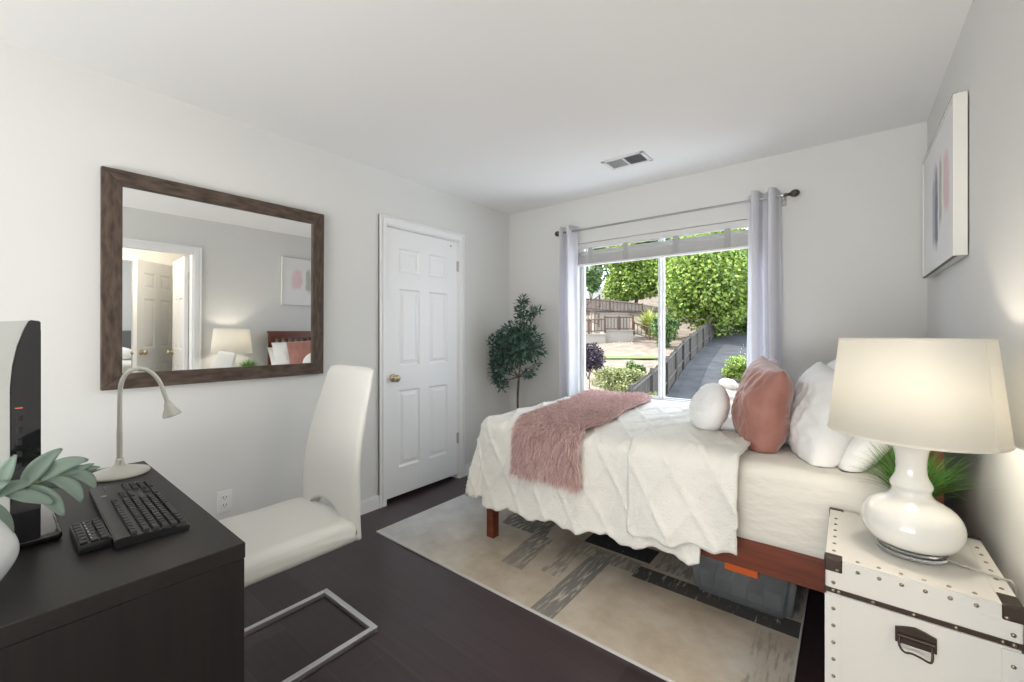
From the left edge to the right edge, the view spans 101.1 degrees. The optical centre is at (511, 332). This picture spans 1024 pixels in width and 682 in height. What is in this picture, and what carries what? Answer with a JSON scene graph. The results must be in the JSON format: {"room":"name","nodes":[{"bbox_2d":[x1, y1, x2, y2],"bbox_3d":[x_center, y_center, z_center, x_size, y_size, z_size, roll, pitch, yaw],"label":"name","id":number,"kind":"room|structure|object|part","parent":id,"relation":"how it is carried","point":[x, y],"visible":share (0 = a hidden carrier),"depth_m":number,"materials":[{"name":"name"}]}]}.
{"room":"bedroom","nodes":[
{"label":"bedroom","id":0,"kind":"room"},
{"bbox_2d":[0,39,508,520],"bbox_3d":[-2.069,0.047,1.747,0.120,2.440,6.400,0,0,39],"label":"wall","id":1,"kind":"structure","parent":0,"point":[61,121],"depth_m":2.19,"materials":[{"name":"white paint"}]},
{"bbox_2d":[100,166,323,390],"bbox_3d":[-1.524,-0.241,2.283,0.029,1.007,1.017,1,1,39],"label":"wall mirror","id":2,"kind":"object","parent":1,"relation":"attached to","point":[198,284],"visible":1,"depth_m":2.18,"materials":[{"name":"brown wood"}]},
{"bbox_3d":[-1.824,-0.241,1.917,0.028,1.003,0.071,1,0,39],"label":"frame rail","id":3,"kind":"part","parent":2,"relation":"part of","materials":[{"name":"brown wood"}]},
{"bbox_3d":[-1.528,0.227,2.286,0.028,0.071,1.013,1,0,39],"label":"frame rail","id":4,"kind":"part","parent":2,"relation":"part of","materials":[{"name":"brown wood"}]},
{"bbox_3d":[-1.520,-0.709,2.280,0.028,0.071,1.013,1,0,39],"label":"frame rail","id":5,"kind":"part","parent":2,"relation":"part of","materials":[{"name":"brown wood"}]},
{"bbox_3d":[-1.224,-0.241,2.649,0.028,1.003,0.071,1,0,39],"label":"frame rail","id":6,"kind":"part","parent":2,"relation":"part of","materials":[{"name":"brown wood"}]},
{"bbox_2d":[217,489,231,513],"bbox_3d":[-1.557,0.917,2.282,0.010,0.116,0.072,0,0,39],"label":"wall outlet","id":7,"kind":"object","parent":1,"relation":"attached to","point":[224,498],"visible":1,"depth_m":2.28,"materials":[{"name":"white plastic"}]},
{"bbox_2d":[221,494,227,500],"bbox_3d":[-1.556,0.896,2.281,0.004,0.028,0.034,0,0,39],"label":"socket","id":8,"kind":"object","parent":7,"relation":"attached to","point":[224,497],"depth_m":2.28,"materials":[{"name":"grey plastic"}]},
{"bbox_2d":[221,502,227,508],"bbox_3d":[-1.556,0.938,2.281,0.004,0.028,0.034,0,0,39],"label":"socket","id":9,"kind":"object","parent":7,"relation":"attached to","point":[224,505],"depth_m":2.28,"materials":[{"name":"grey plastic"}]},
{"bbox_2d":[335,462,471,515],"bbox_3d":[-2.017,1.218,1.705,0.014,0.098,6.400,0,0,39],"label":"baseboard","id":10,"kind":"structure","parent":1,"relation":"attached to","point":[372,503],"depth_m":2.98,"materials":[{"name":"white paint"}]},
{"bbox_2d":[378,214,464,507],"bbox_3d":[-0.736,0.208,3.400,0.140,2.117,0.852,0,0,39],"label":"trim","id":11,"kind":"structure","parent":1,"relation":"attached to","point":[384,221],"depth_m":3.07,"materials":[{"name":"white paint"}]},
{"bbox_2d":[387,227,458,498],"bbox_3d":[-0.683,0.227,3.368,0.100,2.008,0.732,0,0,39],"label":"door","id":12,"kind":"structure","parent":1,"relation":"in","point":[423,436],"depth_m":3.34,"materials":[{"name":"white paint"}]},
{"bbox_3d":[-0.861,0.342,3.118,0.065,0.062,0.062,0,0,39],"label":"knob","id":13,"kind":"part","parent":12,"relation":"part of","materials":[{"name":"gold metal"}]},
{"bbox_2d":[0,0,972,214],"bbox_3d":[-0.835,-1.223,0.799,3.231,0.100,6.660,0,0,39],"label":"ceiling","id":14,"kind":"structure","parent":0,"point":[509,107],"depth_m":1.90,"materials":[{"name":"white paint"}]},
{"bbox_2d":[601,151,652,170],"bbox_3d":[0.785,-1.166,2.881,0.295,0.014,0.185,0,0,39],"label":"ceiling vent","id":15,"kind":"object","parent":14,"relation":"in","point":[639,157],"visible":1,"depth_m":2.88,"materials":[{"name":"white metal"}]},
{"bbox_2d":[244,475,824,681],"bbox_3d":[0.445,1.327,-0.249,8.100,0.120,6.620,0,0,39],"label":"floor","id":16,"kind":"structure","parent":0,"point":[434,623],"depth_m":1.81,"materials":[{"name":"brown wood"}]},
{"bbox_2d":[0,461,244,681],"bbox_3d":[-1.227,0.892,1.165,1.053,0.750,0.512,0,0,39],"label":"desk","id":17,"kind":"object","parent":16,"relation":"on","point":[168,608],"visible":0.69,"depth_m":0.91,"materials":[{"name":"black wood"}]},
{"bbox_2d":[0,520,19,580],"bbox_3d":[-1.057,0.405,0.787,0.177,0.223,0.177,0,0,39],"label":"ceramic vase","id":18,"kind":"object","parent":17,"relation":"on","point":[9,542],"visible":0.99,"depth_m":0.82,"materials":[{"name":"white ceramic"}]},
{"bbox_2d":[0,448,99,533],"bbox_3d":[-1.010,0.336,0.844,0.057,0.179,0.282,0,0,20],"label":"leaf sprig","id":19,"kind":"object","parent":18,"relation":"in","point":[44,473],"visible":1,"depth_m":0.89,"materials":[{"name":"green plant"}]},
{"bbox_2d":[0,320,61,548],"bbox_3d":[-1.362,0.244,1.115,0.534,0.545,0.201,0,0,39],"label":"monitor","id":20,"kind":"object","parent":17,"relation":"on","point":[20,341],"visible":0.8,"depth_m":0.98,"materials":[{"name":"black plastic"}]},
{"bbox_2d":[69,518,111,554],"bbox_3d":[-1.046,0.502,1.045,0.165,0.028,0.058,0,0,39],"label":"numeric keypad","id":21,"kind":"object","parent":17,"relation":"on","point":[88,536],"visible":1,"depth_m":1.01,"materials":[{"name":"black plastic"}]},
{"bbox_3d":[-0.824,0.911,0.843,0.020,0.711,0.508,0,0,39],"label":"panel","id":22,"kind":"part","parent":17,"relation":"part of","materials":[{"name":"black wood"}]},
{"bbox_2d":[93,367,180,481],"bbox_3d":[-1.396,0.323,1.567,0.172,0.388,0.268,0,0,39],"label":"desk lamp","id":23,"kind":"object","parent":17,"relation":"on","point":[119,470],"visible":0.97,"depth_m":1.53,"materials":[{"name":"beige metal"}]},
{"bbox_2d":[89,480,189,549],"bbox_3d":[-1.091,0.502,1.218,0.520,0.030,0.145,0,0,40],"label":"keyboard","id":24,"kind":"object","parent":17,"relation":"on","point":[132,513],"visible":1,"depth_m":1.15,"materials":[{"name":"black plastic"}]},
{"bbox_2d":[219,365,377,681],"bbox_3d":[-0.959,0.710,1.665,0.472,1.110,0.719,0,0,39],"label":"dining chair","id":25,"kind":"object","parent":16,"relation":"on","point":[280,537],"visible":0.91,"depth_m":1.76,"materials":[{"name":"white leather"}]},
{"bbox_3d":[-0.971,0.809,1.656,0.460,0.098,0.560,0,0,39],"label":"seat","id":26,"kind":"part","parent":25,"relation":"part of","materials":[{"name":"white leather"}]},
{"bbox_3d":[-0.949,1.254,1.641,0.427,0.022,0.694,0,0,39],"label":"floor frame","id":27,"kind":"part","parent":25,"relation":"part of","materials":[{"name":"silver metal"}]},
{"bbox_3d":[-0.780,0.502,1.895,0.464,0.694,0.135,0,0,39],"label":"backrest","id":28,"kind":"part","parent":25,"relation":"part of","materials":[{"name":"white leather"}]},
{"bbox_2d":[485,293,547,408],"bbox_3d":[0.027,0.457,3.775,0.628,1.621,0.331,0,0,39],"label":"tree","id":29,"kind":"object","parent":16,"relation":"on","point":[522,341],"visible":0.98,"depth_m":3.75,"materials":[{"name":"green plant"}]},
{"bbox_2d":[376,494,808,681],"bbox_3d":[0.469,1.261,2.573,2.177,0.011,1.521,0,0,39],"label":"area rug","id":30,"kind":"object","parent":16,"relation":"on","point":[648,608],"visible":0.61,"depth_m":2.02,"materials":[{"name":"grey carpet"}]},
{"bbox_2d":[700,557,788,611],"bbox_3d":[1.272,1.140,2.225,0.461,0.229,0.798,0,0,39],"label":"storage bin","id":31,"kind":"object","parent":30,"relation":"on","point":[758,588],"visible":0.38,"depth_m":1.99,"materials":[{"name":"grey plastic"}]},
{"bbox_2d":[487,451,943,592],"bbox_3d":[0.994,0.657,2.425,2.010,1.220,1.213,0,0,39],"label":"bed","id":32,"kind":"object","parent":16,"relation":"on","point":[804,570],"visible":0.05,"depth_m":1.63,"materials":[{"name":"brown wood"}]},
{"bbox_3d":[-0.119,1.097,2.598,0.055,0.340,0.055,0,0,39],"label":"leg","id":33,"kind":"part","parent":32,"relation":"part of","materials":[{"name":"brown wood"}]},
{"bbox_2d":[465,396,750,565],"bbox_3d":[0.682,0.743,2.583,1.493,0.562,1.332,0,0,39],"label":"comforter","id":34,"kind":"object","parent":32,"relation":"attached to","point":[651,477],"visible":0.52,"depth_m":1.96,"materials":[{"name":"white fabric"}]},
{"bbox_2d":[508,388,653,497],"bbox_3d":[0.521,0.626,2.709,0.564,0.371,1.422,0,0,29],"label":"fur throw","id":35,"kind":"object","parent":34,"relation":"on","point":[545,442],"visible":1,"depth_m":2.23,"materials":[{"name":"pink fur"}]},
{"bbox_2d":[689,383,730,430],"bbox_3d":[1.004,0.387,2.145,0.180,0.255,0.340,0,0,13],"label":"pillow","id":36,"kind":"object","parent":34,"relation":"on","point":[709,408],"visible":0.98,"depth_m":2.03,"materials":[{"name":"white fabric"}]},
{"bbox_3d":[0.613,0.877,1.971,1.943,0.150,0.028,0,0,39],"label":"rail","id":37,"kind":"part","parent":32,"relation":"part of","materials":[{"name":"brown wood"}]},
{"bbox_2d":[736,441,894,558],"bbox_3d":[0.988,0.687,2.422,1.895,0.332,1.220,0,0,39],"label":"mattress","id":38,"kind":"object","parent":32,"relation":"on","point":[784,500],"visible":0.12,"depth_m":1.60,"materials":[{"name":"white fabric"}]},
{"bbox_2d":[731,355,794,452],"bbox_3d":[1.183,0.320,1.991,0.271,0.403,0.427,0,0,39],"label":"pillow","id":39,"kind":"object","parent":38,"relation":"on","point":[761,408],"visible":0.94,"depth_m":1.83,"materials":[{"name":"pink fabric"}]},
{"bbox_2d":[770,357,780,367],"bbox_3d":[1.437,0.334,2.402,0.178,0.376,0.424,0,0,39],"label":"pillow","id":40,"kind":"object","parent":38,"relation":"on","point":[774,360],"visible":0.09,"depth_m":2.37,"materials":[{"name":"grey fabric"}]},
{"bbox_2d":[786,361,853,467],"bbox_3d":[1.339,0.332,1.838,0.250,0.380,0.570,0,0,22],"label":"pillow","id":41,"kind":"object","parent":38,"relation":"on","point":[810,437],"visible":0.59,"depth_m":1.68,"materials":[{"name":"white fabric"}]},
{"bbox_2d":[827,359,835,369],"bbox_3d":[1.727,0.327,2.272,0.216,0.391,0.484,0,0,37],"label":"pillow","id":42,"kind":"object","parent":38,"relation":"on","point":[831,364],"visible":0.03,"depth_m":2.20,"materials":[{"name":"white fabric"}]},
{"bbox_2d":[838,437,892,471],"bbox_3d":[1.482,0.382,1.751,0.248,0.281,0.560,0,0,35],"label":"pillow","id":43,"kind":"object","parent":38,"relation":"on","point":[856,447],"visible":0.22,"depth_m":1.57,"materials":[{"name":"white fabric"}]},
{"bbox_3d":[1.494,0.667,1.486,0.037,1.200,0.070,0,0,39],"label":"headboard post","id":44,"kind":"part","parent":32,"relation":"part of","materials":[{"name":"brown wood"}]},
{"bbox_2d":[824,507,1023,681],"bbox_3d":[1.139,0.945,1.218,0.366,0.644,0.449,0,0,39],"label":"chest","id":45,"kind":"object","parent":16,"relation":"on","point":[889,617],"visible":0.99,"depth_m":1.08,"materials":[{"name":"white fabric"}]},
{"bbox_3d":[1.014,0.767,1.058,0.076,0.047,0.007,0,0,39],"label":"handle plate","id":46,"kind":"part","parent":45,"relation":"part of","materials":[{"name":"brown leather"}]},
{"bbox_2d":[827,338,1016,596],"bbox_3d":[1.138,0.593,1.201,0.382,1.150,0.397,0,0,41],"label":"table lamp","id":47,"kind":"object","parent":45,"relation":"on","point":[917,397],"visible":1,"depth_m":1.10,"materials":[{"name":"white ceramic"}]},
{"bbox_2d":[861,445,967,555],"bbox_3d":[1.138,0.459,1.201,0.219,0.286,0.219,0,0,39],"label":"lamp base","id":48,"kind":"object","parent":47,"relation":"attached to","point":[906,519],"depth_m":1.16,"materials":[{"name":"white ceramic"}]},
{"bbox_3d":[1.138,0.155,1.201,0.380,0.273,0.395,0,0,39],"label":"lamp shade","id":49,"kind":"part","parent":47,"relation":"part of","materials":[{"name":"white fabric"}]},
{"bbox_3d":[1.236,0.891,1.122,0.130,0.553,0.127,0,0,39],"label":"power cord","id":50,"kind":"part","parent":47,"relation":"part of","materials":[{"name":"grey plastic"}]},
{"bbox_2d":[850,443,994,499],"bbox_3d":[1.267,0.476,1.324,0.346,0.299,0.380,0,0,-36],"label":"potted grass","id":51,"kind":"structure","parent":45,"relation":"on","point":[937,482],"depth_m":1.31,"materials":[{"name":"green plant"}]},
{"bbox_2d":[509,122,926,411],"bbox_3d":[1.193,0.047,3.339,3.231,2.440,0.160,0,0,39],"label":"wall","id":52,"kind":"structure","parent":0,"point":[851,237],"depth_m":2.68,"materials":[{"name":"white paint"}]},
{"bbox_2d":[578,392,689,403],"bbox_3d":[1.149,0.547,3.305,1.435,0.018,0.097,0,0,39],"label":"trim","id":53,"kind":"structure","parent":52,"relation":"attached to","point":[578,392],"depth_m":3.26,"materials":[{"name":"white paint"}]},
{"bbox_2d":[581,227,745,403],"bbox_3d":[1.190,-0.115,3.356,1.435,1.333,0.067,0,0,39],"label":"window","id":54,"kind":"structure","parent":52,"relation":"in","point":[661,261],"depth_m":3.35,"materials":[{"name":"white plastic"}]},
{"bbox_3d":[0.913,-0.115,3.566,0.700,1.293,0.025,0,0,39],"label":"sash","id":55,"kind":"part","parent":54,"relation":"part of","materials":[{"name":"clear glass"}]},
{"bbox_2d":[578,219,747,266],"bbox_3d":[1.151,-0.681,3.308,1.423,0.193,0.055,0,0,39],"label":"window blind","id":56,"kind":"object","parent":54,"relation":"attached to","point":[735,240],"visible":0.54,"depth_m":3.25,"materials":[{"name":"white fabric"}]},
{"bbox_3d":[1.152,-0.593,3.309,1.415,0.016,0.052,0,0,39],"label":"rail","id":57,"kind":"part","parent":56,"relation":"part of","materials":[{"name":"white"}]},
{"bbox_3d":[1.464,-0.115,3.157,0.718,1.293,0.023,0,0,39],"label":"sash","id":58,"kind":"part","parent":54,"relation":"part of","materials":[{"name":"clear glass"}]},
{"bbox_2d":[555,189,799,236],"bbox_3d":[1.114,-0.862,3.226,1.815,0.074,0.113,0,0,39],"label":"curtain rod","id":59,"kind":"object","parent":52,"relation":"attached to","point":[794,193],"visible":0.8,"depth_m":3.01,"materials":[{"name":"grey metal"}]},
{"bbox_2d":[559,225,577,398],"bbox_3d":[0.498,0.142,3.675,0.151,2.130,0.118,0,0,39],"label":"curtain","id":60,"kind":"object","parent":59,"relation":"hanging from","point":[568,242],"visible":0.69,"depth_m":3.67,"materials":[{"name":"white fabric"}]},
{"bbox_2d":[747,187,781,366],"bbox_3d":[1.648,0.142,2.759,0.213,2.130,0.126,0,0,39],"label":"curtain","id":61,"kind":"object","parent":59,"relation":"hanging from","point":[764,312],"visible":0.58,"depth_m":2.75,"materials":[{"name":"white fabric"}]},
{"bbox_2d":[927,0,1023,653],"bbox_3d":[0.362,0.047,-0.195,0.120,2.440,6.400,0,0,39],"label":"wall","id":62,"kind":"structure","parent":0,"point":[980,295],"depth_m":1.28,"materials":[{"name":"white paint"}]},
{"bbox_2d":[922,90,967,277],"bbox_3d":[1.902,-0.581,1.868,0.038,0.601,0.828,0,0,39],"label":"framed picture","id":63,"kind":"object","parent":62,"relation":"attached to","point":[945,162],"visible":1,"depth_m":1.69,"materials":[{"name":"white"}]},
{"bbox_2d":[924,104,951,274],"bbox_3d":[1.893,-0.581,1.874,0.004,0.582,0.810,0,0,39],"label":"print","id":64,"kind":"object","parent":63,"relation":"attached to","point":[938,158],"depth_m":1.82},
{"label":"outside","id":65,"kind":"structure","parent":0,"visible":0},
{"bbox_2d":[586,289,740,402],"bbox_3d":[21.752,-2.241,45.194,93.686,12.477,90.431,0,0,39],"label":"ground","id":66,"kind":"structure","parent":65,"point":[640,346],"depth_m":30.12,"materials":[{"name":"beige soil"}]},
{"bbox_2d":[586,294,599,314],"bbox_3d":[6.450,-1.833,37.250,4.126,3.200,0.143,0,0,-39],"label":"deck railing","id":67,"kind":"object","parent":66,"relation":"on","point":[599,294],"visible":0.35,"depth_m":38.10,"materials":[{"name":"brown wood"}]},
{"bbox_2d":[586,308,599,326],"bbox_3d":[6.200,-1.633,36.750,2.963,2.400,0.133,0,0,32],"label":"deck railing","id":68,"kind":"object","parent":66,"relation":"on","point":[586,308],"visible":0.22,"depth_m":36.01,"materials":[{"name":"brown wood"}]},
{"bbox_2d":[586,266,600,298],"bbox_3d":[3.550,-5.833,56.000,16.100,7.200,9.200,0,0,0],"label":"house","id":69,"kind":"structure","parent":66,"relation":"on","point":[596,294],"depth_m":51.99,"materials":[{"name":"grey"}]},
{"bbox_2d":[586,264,604,333],"bbox_3d":[6.694,-2.805,36.007,2.359,6.400,2.503,0,0,25],"label":"tree","id":70,"kind":"object","parent":66,"relation":"on","point":[593,277],"visible":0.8,"depth_m":35.46,"materials":[{"name":"green plant"}]},
{"bbox_2d":[586,334,605,343],"bbox_3d":[5.900,0.902,33.195,2.700,1.530,1.710,0,0,0],"label":"wall","id":71,"kind":"structure","parent":66,"relation":"on","point":[590,338],"depth_m":32.40,"materials":[{"name":"brown paint"}]},
{"bbox_2d":[586,317,605,333],"bbox_3d":[5.950,-0.433,32.600,2.669,1.400,0.169,0,0,0],"label":"deck railing","id":72,"kind":"object","parent":71,"relation":"on","point":[604,318],"visible":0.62,"depth_m":32.56,"materials":[{"name":"brown wood"}]},
{"bbox_3d":[5.950,-0.433,32.600,0.120,1.200,0.120,0,0,39],"label":"post","id":73,"kind":"part","parent":72,"relation":"part of","materials":[{"name":"brown wood"}]},
{"bbox_3d":[7.200,-0.533,32.600,0.120,1.200,0.120,0,0,39],"label":"post","id":74,"kind":"part","parent":72,"relation":"part of","materials":[{"name":"brown wood"}]},
{"bbox_2d":[586,342,606,387],"bbox_3d":[2.897,1.664,15.766,1.222,2.633,1.007,0,0,39],"label":"shrub","id":75,"kind":"object","parent":66,"relation":"on","point":[594,357],"visible":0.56,"depth_m":15.60,"materials":[{"name":"purple plant"}]},
{"bbox_2d":[592,313,629,332],"bbox_3d":[8.850,-0.473,38.245,3.200,2.480,1.610,0,0,0],"label":"wall","id":76,"kind":"structure","parent":66,"relation":"on","point":[609,321],"depth_m":37.50,"materials":[{"name":"brown paint"}]},
{"bbox_2d":[586,298,642,315],"bbox_3d":[9.300,-2.433,40.000,6.369,1.800,0.169,0,0,0],"label":"deck railing","id":77,"kind":"object","parent":66,"relation":"on","point":[609,301],"visible":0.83,"depth_m":39.98,"materials":[{"name":"brown wood"}]},
{"bbox_3d":[9.300,-2.933,40.000,6.211,0.710,0.110,0,0,0],"label":"handrail","id":78,"kind":"part","parent":77,"relation":"part of","materials":[{"name":"brown wood"}]},
{"bbox_3d":[9.300,-2.053,40.000,6.208,0.680,0.080,0,0,0],"label":"rail","id":79,"kind":"part","parent":77,"relation":"part of","materials":[{"name":"brown wood"}]},
{"bbox_2d":[600,330,633,341],"bbox_3d":[8.400,0.652,33.995,2.300,1.630,2.110,0,0,0],"label":"wall","id":80,"kind":"structure","parent":66,"relation":"on","point":[611,335],"depth_m":33.00,"materials":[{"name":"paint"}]},
{"bbox_2d":[604,316,633,331],"bbox_3d":[8.400,-0.658,33.100,2.369,1.250,0.169,0,0,0],"label":"deck railing","id":81,"kind":"object","parent":80,"relation":"on","point":[614,317],"visible":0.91,"depth_m":33.08,"materials":[{"name":"brown wood"}]},
{"bbox_3d":[8.400,-1.183,33.100,2.200,0.110,0.110,0,0,0],"label":"handrail","id":82,"kind":"part","parent":81,"relation":"part of","materials":[{"name":"brown wood"}]},
{"bbox_2d":[590,365,647,392],"bbox_3d":[4.422,2.020,17.275,2.166,1.375,2.196,0,0,39],"label":"shrub","id":83,"kind":"object","parent":66,"relation":"on","point":[613,379],"visible":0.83,"depth_m":16.92,"materials":[{"name":"green plant"}]},
{"bbox_2d":[586,238,672,279],"bbox_3d":[20.331,-15.466,69.903,18.434,18.470,12.435,0,0,39],"label":"tree","id":84,"kind":"object","parent":66,"relation":"on","point":[606,270],"visible":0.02,"depth_m":69.73,"materials":[{"name":"green plant"}]},
{"bbox_2d":[603,356,657,357],"bbox_3d":[6.700,1.558,26.350,5.000,0.115,0.900,0,0,0],"label":"lawn strip","id":85,"kind":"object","parent":66,"relation":"on","point":[605,356],"visible":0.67,"depth_m":26.35,"materials":[{"name":"green plant"}]},
{"bbox_2d":[601,242,668,307],"bbox_3d":[14.021,-6.412,48.424,8.980,8.759,5.887,0,0,39],"label":"tree","id":86,"kind":"object","parent":66,"relation":"on","point":[634,280],"visible":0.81,"depth_m":47.12,"materials":[{"name":"green plant"}]},
{"bbox_2d":[586,299,686,315],"bbox_3d":[13.500,-2.619,43.970,15.000,1.771,0.140,0,0,0],"label":"fence","id":87,"kind":"object","parent":66,"relation":"on","point":[616,305],"visible":0.35,"depth_m":44.00,"materials":[{"name":"brown wood"}]},
{"bbox_3d":[13.500,-2.183,43.940,15.000,0.100,0.080,0,0,0],"label":"fence rail","id":88,"kind":"part","parent":87,"relation":"part of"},
{"bbox_2d":[626,360,646,375],"bbox_3d":[5.462,1.626,18.639,0.771,0.800,0.904,0,0,-26],"label":"shrub","id":89,"kind":"object","parent":66,"relation":"on","point":[633,365],"visible":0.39,"depth_m":18.53,"materials":[{"name":"green plant"}]},
{"bbox_2d":[633,322,657,339],"bbox_3d":[10.600,0.092,32.500,2.569,1.850,0.127,0,0,35],"label":"deck railing","id":90,"kind":"object","parent":66,"relation":"on","point":[641,325],"visible":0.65,"depth_m":32.70,"materials":[{"name":"brown wood"}]},
{"bbox_2d":[635,305,657,335],"bbox_3d":[11.348,-1.019,35.082,3.557,2.780,3.751,0,0,1],"label":"shrub","id":91,"kind":"object","parent":66,"relation":"on","point":[646,320],"visible":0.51,"depth_m":34.64,"materials":[{"name":"green plant"}]},
{"bbox_2d":[645,391,666,396],"bbox_3d":[4.869,2.561,14.693,1.282,1.039,1.153,0,0,39],"label":"shrub","id":92,"kind":"object","parent":66,"relation":"on","point":[650,392],"visible":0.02,"depth_m":14.54,"materials":[{"name":"green plant"}]},
{"bbox_2d":[650,311,680,347],"bbox_3d":[10.966,-0.086,30.366,2.048,2.918,2.230,0,0,39],"label":"shrub","id":93,"kind":"object","parent":66,"relation":"on","point":[671,325],"visible":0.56,"depth_m":30.22,"materials":[{"name":"green plant"}]},
{"bbox_2d":[626,318,720,395],"bbox_3d":[10.827,0.998,25.081,0.482,4.933,30.487,0,0,31],"label":"fence","id":94,"kind":"object","parent":66,"relation":"on","point":[690,346],"visible":0.55,"depth_m":20.17,"materials":[{"name":"grey wood"}]},
{"bbox_3d":[3.680,2.477,13.000,0.120,1.720,0.120,0,0,39],"label":"fence post","id":95,"kind":"part","parent":94,"relation":"part of","materials":[{"name":"grey wood"}]},
{"bbox_3d":[5.120,2.170,15.400,0.120,1.720,0.120,0,0,39],"label":"fence post","id":96,"kind":"part","parent":94,"relation":"part of","materials":[{"name":"grey wood"}]},
{"bbox_3d":[6.560,1.863,17.800,0.120,1.720,0.120,0,0,39],"label":"fence post","id":97,"kind":"part","parent":94,"relation":"part of","materials":[{"name":"grey wood"}]},
{"bbox_3d":[7.890,1.555,20.200,0.120,1.720,0.120,0,0,39],"label":"fence post","id":98,"kind":"part","parent":94,"relation":"part of","materials":[{"name":"grey wood"}]},
{"bbox_3d":[9.210,1.248,22.600,0.120,1.720,0.120,0,0,39],"label":"fence post","id":99,"kind":"part","parent":94,"relation":"part of","materials":[{"name":"grey wood"}]},
{"bbox_3d":[10.597,0.941,25.000,0.120,1.720,0.120,0,0,39],"label":"fence post","id":100,"kind":"part","parent":94,"relation":"part of","materials":[{"name":"grey wood"}]},
{"bbox_3d":[12.077,0.634,27.400,0.120,1.720,0.120,0,0,39],"label":"fence post","id":101,"kind":"part","parent":94,"relation":"part of","materials":[{"name":"grey wood"}]},
{"bbox_3d":[13.557,0.327,29.800,0.120,1.720,0.120,0,0,39],"label":"fence post","id":102,"kind":"part","parent":94,"relation":"part of","materials":[{"name":"grey wood"}]},
{"bbox_3d":[15.126,0.019,32.200,0.120,1.720,0.120,0,0,39],"label":"fence post","id":103,"kind":"part","parent":94,"relation":"part of","materials":[{"name":"grey wood"}]},
{"bbox_2d":[656,229,747,337],"bbox_3d":[15.632,-3.969,33.300,8.234,9.466,8.099,0,0,16],"label":"tree","id":104,"kind":"object","parent":66,"relation":"on","point":[713,284],"visible":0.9,"depth_m":31.81,"materials":[{"name":"green plant"}]},
{"bbox_2d":[665,227,746,265],"bbox_3d":[24.732,-9.373,54.921,12.977,13.990,12.091,0,0,39],"label":"tree","id":105,"kind":"object","parent":66,"relation":"on","point":[739,229],"visible":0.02,"depth_m":52.17,"materials":[{"name":"green plant"}]},
{"bbox_2d":[666,329,746,398],"bbox_3d":[14.122,1.474,27.755,5.794,4.470,45.372,0,0,37],"label":"garden path","id":106,"kind":"structure","parent":66,"relation":"on","point":[705,367],"depth_m":23.72,"materials":[{"name":"grey concrete"}]},
{"bbox_2d":[718,378,737,389],"bbox_3d":[9.835,2.423,19.219,0.755,0.651,0.747,0,0,-11],"label":"boulder","id":107,"kind":"object","parent":66,"relation":"on","point":[730,384],"visible":0.76,"depth_m":18.92,"materials":[{"name":"stone"}]},
{"bbox_2d":[726,389,734,398],"bbox_3d":[8.937,2.643,17.575,0.726,0.532,0.709,0,0,39],"label":"boulder","id":108,"kind":"object","parent":66,"relation":"on","point":[731,394],"visible":0.21,"depth_m":17.29,"materials":[{"name":"stone"}]},
{"bbox_2d":[720,355,746,380],"bbox_3d":[11.140,1.721,20.269,1.868,1.232,1.670,0,0,-21],"label":"shrub","id":109,"kind":"object","parent":66,"relation":"on","point":[740,363],"visible":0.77,"depth_m":20.15,"materials":[{"name":"green plant"}]},
{"bbox_2d":[721,229,747,333],"bbox_3d":[21.279,-3.996,37.124,6.691,9.937,6.236,0,0,18],"label":"tree","id":110,"kind":"object","parent":66,"relation":"on","point":[741,328],"visible":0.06,"depth_m":36.37,"materials":[{"name":"green plant"}]}
]}

